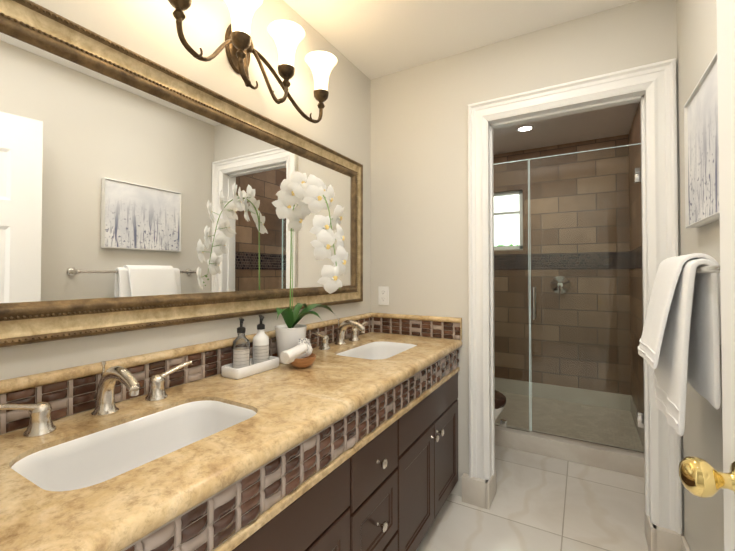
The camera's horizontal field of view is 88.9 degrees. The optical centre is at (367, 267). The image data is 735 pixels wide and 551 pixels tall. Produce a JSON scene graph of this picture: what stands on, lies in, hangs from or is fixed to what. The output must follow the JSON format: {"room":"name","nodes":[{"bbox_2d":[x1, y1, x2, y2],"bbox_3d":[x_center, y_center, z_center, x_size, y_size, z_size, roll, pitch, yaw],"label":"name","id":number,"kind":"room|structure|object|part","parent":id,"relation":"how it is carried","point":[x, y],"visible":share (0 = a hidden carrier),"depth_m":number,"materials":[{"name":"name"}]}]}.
{"room":"bathroom","nodes":[
{"label":"bathroom","id":0,"kind":"room"},
{"bbox_2d":[0,0,370,379],"bbox_3d":[-0.534,0.022,1.503,0.120,2.440,2.250,-1,-1,30],"label":"wall","id":1,"kind":"structure","parent":0,"point":[147,29],"depth_m":1.38,"materials":[{"name":"white paint"}]},
{"bbox_2d":[0,0,362,347],"bbox_3d":[-0.491,-0.217,1.423,0.034,0.810,1.827,-1,-1,30],"label":"mirror","id":2,"kind":"object","parent":1,"relation":"attached to","point":[138,192],"visible":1,"depth_m":1.10,"materials":[{"name":"clear mirror"}]},
{"bbox_2d":[168,0,336,122],"bbox_3d":[-0.407,-0.784,1.391,0.220,0.313,0.819,-1,-1,30],"label":"sconce","id":3,"kind":"object","parent":1,"relation":"attached to","point":[287,36],"visible":1,"depth_m":1.42,"materials":[{"name":"brown metal"}]},
{"bbox_3d":[-0.430,-0.855,1.276,0.144,0.145,0.144,-1,-1,30],"label":"lamp shade","id":4,"kind":"part","parent":3,"relation":"part of","materials":[{"name":"white glass"}]},
{"bbox_3d":[-0.318,-0.852,1.470,0.144,0.145,0.144,-1,-1,30],"label":"lamp shade","id":5,"kind":"part","parent":3,"relation":"part of","materials":[{"name":"white glass"}]},
{"bbox_3d":[-0.206,-0.849,1.665,0.144,0.145,0.144,-1,-1,30],"label":"lamp shade","id":6,"kind":"part","parent":3,"relation":"part of","materials":[{"name":"white glass"}]},
{"bbox_2d":[283,0,638,154],"bbox_3d":[0.495,-1.235,1.086,2.540,0.060,5.840,-1,-1,30],"label":"ceiling","id":7,"kind":"structure","parent":0,"point":[371,39],"depth_m":1.89,"materials":[{"name":"white paint"}]},
{"bbox_2d":[515,125,534,131],"bbox_3d":[1.329,-1.170,3.156,0.156,0.004,0.156,-1,-1,30],"label":"recessed light","id":8,"kind":"object","parent":7,"relation":"in","point":[525,128],"visible":1,"depth_m":3.15,"materials":[{"name":"white"}]},
{"bbox_2d":[371,0,682,530],"bbox_3d":[0.703,0.030,2.020,1.510,2.440,0.120,-1,-1,30],"label":"wall","id":9,"kind":"structure","parent":0,"point":[419,189],"depth_m":2.10,"materials":[{"name":"white paint"}]},
{"bbox_2d":[378,286,388,304],"bbox_3d":[0.098,0.172,2.290,0.070,0.114,0.008,-1,-1,30],"label":"electrical outlet plate","id":10,"kind":"object","parent":9,"relation":"attached to","point":[383,295],"visible":1,"depth_m":2.29,"materials":[{"name":"white plastic"}]},
{"bbox_2d":[468,58,681,533],"bbox_3d":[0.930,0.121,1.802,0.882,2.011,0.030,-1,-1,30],"label":"door frame","id":11,"kind":"structure","parent":9,"relation":"attached to","point":[657,80],"depth_m":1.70,"materials":[{"name":"white wood"}]},
{"bbox_2d":[416,445,648,550],"bbox_3d":[0.196,1.252,0.527,2.540,0.050,4.640,-1,-1,30],"label":"floor","id":12,"kind":"structure","parent":0,"point":[542,503],"depth_m":1.90,"materials":[{"name":"tile"}]},
{"bbox_2d":[0,312,461,550],"bbox_3d":[-0.227,0.744,1.315,0.585,0.990,2.006,-1,-1,30],"label":"bathroom vanity","id":13,"kind":"object","parent":12,"relation":"on","point":[347,440],"visible":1,"depth_m":0.98,"materials":[{"name":"beige stone"}]},
{"bbox_2d":[0,361,191,437],"bbox_3d":[-0.631,0.310,0.945,0.175,0.134,0.464,-1,-1,30],"label":"faucet","id":14,"kind":"object","parent":13,"relation":"on","point":[106,415],"depth_m":0.94,"materials":[{"name":"silver metal"}]},
{"bbox_2d":[11,400,255,490],"bbox_3d":[-0.494,0.470,0.864,0.269,0.165,0.459,-1,-1,30],"label":"sink","id":15,"kind":"object","parent":13,"relation":"in","point":[89,459],"depth_m":0.91,"materials":[{"name":"white ceramic"}]},
{"bbox_2d":[221,315,278,378],"bbox_3d":[-0.428,0.282,1.386,0.090,0.204,0.210,-1,-1,30],"label":"soap tray","id":16,"kind":"object","parent":13,"relation":"on","point":[243,364],"visible":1,"depth_m":1.35,"materials":[{"name":"white ceramic"}]},
{"bbox_2d":[232,317,249,367],"bbox_3d":[-0.453,0.277,1.342,0.062,0.196,0.060,-1,-1,30],"label":"soap bottle","id":17,"kind":"object","parent":16,"relation":"on","point":[240,355],"depth_m":1.32,"materials":[{"name":"clear glass"}]},
{"bbox_3d":[-0.428,0.365,1.385,0.090,0.037,0.210,-1,-1,30],"label":"dish","id":18,"kind":"part","parent":16,"relation":"part of","materials":[{"name":"white ceramic"}]},
{"bbox_2d":[253,315,268,363],"bbox_3d":[-0.405,0.278,1.425,0.062,0.196,0.060,-1,-1,30],"label":"lotion bottle","id":19,"kind":"object","parent":16,"relation":"on","point":[260,340],"depth_m":1.40,"materials":[{"name":"white plastic"}]},
{"bbox_2d":[280,338,315,367],"bbox_3d":[-0.263,0.328,1.437,0.112,0.114,0.160,-1,-1,30],"label":"bowl","id":20,"kind":"object","parent":13,"relation":"on","point":[300,355],"visible":1,"depth_m":1.41,"materials":[{"name":"brown"}]},
{"bbox_2d":[272,171,347,363],"bbox_3d":[-0.208,0.002,1.510,0.360,0.769,0.337,-1,-1,30],"label":"orchid","id":21,"kind":"object","parent":13,"relation":"on","point":[313,195],"visible":0.92,"depth_m":1.45,"materials":[{"name":"white plant"}]},
{"bbox_3d":[-0.316,0.314,1.546,0.132,0.145,0.132,-1,-1,30],"label":"pot","id":22,"kind":"part","parent":21,"relation":"part of","materials":[{"name":"white ceramic"}]},
{"bbox_2d":[314,318,366,349],"bbox_3d":[-0.089,0.325,1.889,0.175,0.134,0.464,-1,-1,30],"label":"faucet","id":23,"kind":"object","parent":13,"relation":"on","point":[355,342],"depth_m":1.89,"materials":[{"name":"silver metal"}]},
{"bbox_2d":[336,341,416,359],"bbox_3d":[0.056,0.485,1.820,0.269,0.165,0.459,-1,-1,30],"label":"sink","id":24,"kind":"object","parent":13,"relation":"in","point":[366,350],"depth_m":2.00,"materials":[{"name":"white ceramic"}]},
{"bbox_2d":[495,390,505,419],"bbox_3d":[0.548,0.858,2.511,0.722,0.800,0.441,-1,-1,30],"label":"toilet","id":25,"kind":"object","parent":12,"relation":"on","point":[500,401],"visible":0.08,"depth_m":2.31,"materials":[{"name":"white ceramic"}]},
{"bbox_3d":[0.649,0.837,2.465,0.500,0.052,0.390,-1,-1,30],"label":"seat lid","id":26,"kind":"part","parent":25,"relation":"part of","materials":[{"name":"brown wood"}]},
{"bbox_2d":[493,134,631,395],"bbox_3d":[1.665,0.056,3.693,1.510,2.440,0.120,-1,-1,30],"label":"wall","id":27,"kind":"structure","parent":0,"point":[622,195],"depth_m":3.49,"materials":[{"name":"tile"}]},
{"bbox_2d":[494,190,522,250],"bbox_3d":[1.457,-0.476,3.931,0.960,1.390,0.310,-1,-1,30],"label":"shower window","id":28,"kind":"structure","parent":27,"relation":"attached to","point":[511,239],"depth_m":4.03,"materials":[{"name":"white glass"}]},
{"bbox_2d":[550,276,570,293],"bbox_3d":[1.801,0.163,3.501,0.170,0.170,0.072,-1,-1,30],"label":"shower valve","id":29,"kind":"object","parent":27,"relation":"attached to","point":[562,285],"depth_m":3.51,"materials":[{"name":"silver metal"}]},
{"bbox_2d":[494,251,627,269],"bbox_3d":[1.629,-0.058,3.642,1.500,0.155,0.005,-1,-1,30],"label":"trim","id":30,"kind":"structure","parent":27,"relation":"attached to","point":[547,260],"depth_m":3.52,"materials":[{"name":"tile"}]},
{"bbox_2d":[495,377,628,410],"bbox_3d":[1.633,1.182,3.620,1.510,0.135,0.007,-1,-1,30],"label":"baseboard","id":31,"kind":"structure","parent":27,"relation":"attached to","point":[584,397],"depth_m":3.49,"materials":[{"name":"grey tile"}]},
{"bbox_2d":[629,0,723,550],"bbox_3d":[1.360,0.022,1.527,0.120,2.440,4.180,-1,-1,30],"label":"wall","id":32,"kind":"structure","parent":0,"point":[703,518],"depth_m":1.41,"materials":[{"name":"white paint"}]},
{"bbox_2d":[495,423,644,477],"bbox_3d":[1.067,1.202,2.635,1.510,0.115,0.120,-1,-1,30],"label":"sill","id":33,"kind":"structure","parent":32,"relation":"attached to","point":[614,458],"depth_m":2.43,"materials":[{"name":"stone"}]},
{"bbox_2d":[493,143,643,452],"bbox_3d":[1.071,0.191,2.648,1.498,1.904,0.108,-1,-1,30],"label":"glass","id":34,"kind":"object","parent":33,"relation":"on","point":[534,305],"visible":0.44,"depth_m":2.50,"materials":[{"name":"clear glass"}]},
{"bbox_3d":[0.776,0.193,2.818,0.817,1.901,0.010,-1,-1,30],"label":"fixed panel","id":35,"kind":"part","parent":34,"relation":"part of","materials":[{"name":"clear glass"}]},
{"bbox_2d":[462,468,689,550],"bbox_3d":[0.607,1.171,1.251,0.927,0.135,2.739,-1,-1,30],"label":"baseboard","id":36,"kind":"structure","parent":32,"relation":"attached to","point":[479,492],"depth_m":1.83,"materials":[{"name":"white wood"}]},
{"bbox_2d":[628,246,641,268],"bbox_3d":[1.837,-0.076,2.484,0.006,0.155,1.807,-1,-1,30],"label":"trim","id":37,"kind":"structure","parent":32,"relation":"attached to","point":[638,264],"depth_m":2.88,"materials":[{"name":"tile"}]},
{"bbox_2d":[629,395,643,446],"bbox_3d":[2.010,1.169,2.768,0.008,0.135,1.050,-1,-1,30],"label":"baseboard","id":38,"kind":"structure","parent":32,"relation":"attached to","point":[633,410],"depth_m":2.96,"materials":[{"name":"grey tile"}]},
{"bbox_2d":[638,253,720,435],"bbox_3d":[0.938,0.209,1.110,0.195,0.494,0.812,-1,-1,30],"label":"towel rail","id":39,"kind":"object","parent":32,"relation":"attached to","point":[679,344],"visible":0.98,"depth_m":1.03,"materials":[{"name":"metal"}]},
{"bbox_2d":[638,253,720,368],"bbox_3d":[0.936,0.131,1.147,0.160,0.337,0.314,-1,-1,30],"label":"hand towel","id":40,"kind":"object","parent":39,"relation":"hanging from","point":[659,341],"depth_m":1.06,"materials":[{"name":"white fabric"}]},
{"bbox_2d":[684,52,719,227],"bbox_3d":[1.024,-0.364,1.109,0.036,0.440,0.520,-1,-1,30],"label":"picture","id":41,"kind":"object","parent":32,"relation":"attached to","point":[701,148],"visible":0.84,"depth_m":1.17,"materials":[{"name":"fabric"}]},
{"bbox_2d":[679,0,734,550],"bbox_3d":[0.450,0.207,0.270,0.243,2.020,0.799,-1,-1,30],"label":"open door","id":42,"kind":"structure","parent":32,"relation":"in","point":[701,478],"depth_m":0.61,"materials":[{"name":"white wood"}]},
{"bbox_3d":[0.546,0.332,0.590,0.088,0.066,0.072,-1,-1,30],"label":"knob","id":43,"kind":"part","parent":42,"relation":"part of","materials":[{"name":"gold metal"}]},
{"label":"outside","id":44,"kind":"structure","parent":0,"visible":0},
{"bbox_2d":[495,392,643,450],"bbox_3d":[1.366,1.280,3.154,1.510,0.075,1.080,-1,-1,30],"label":"shower floor","id":45,"kind":"structure","parent":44,"point":[627,431],"depth_m":3.06,"materials":[{"name":"tile"}]}
]}

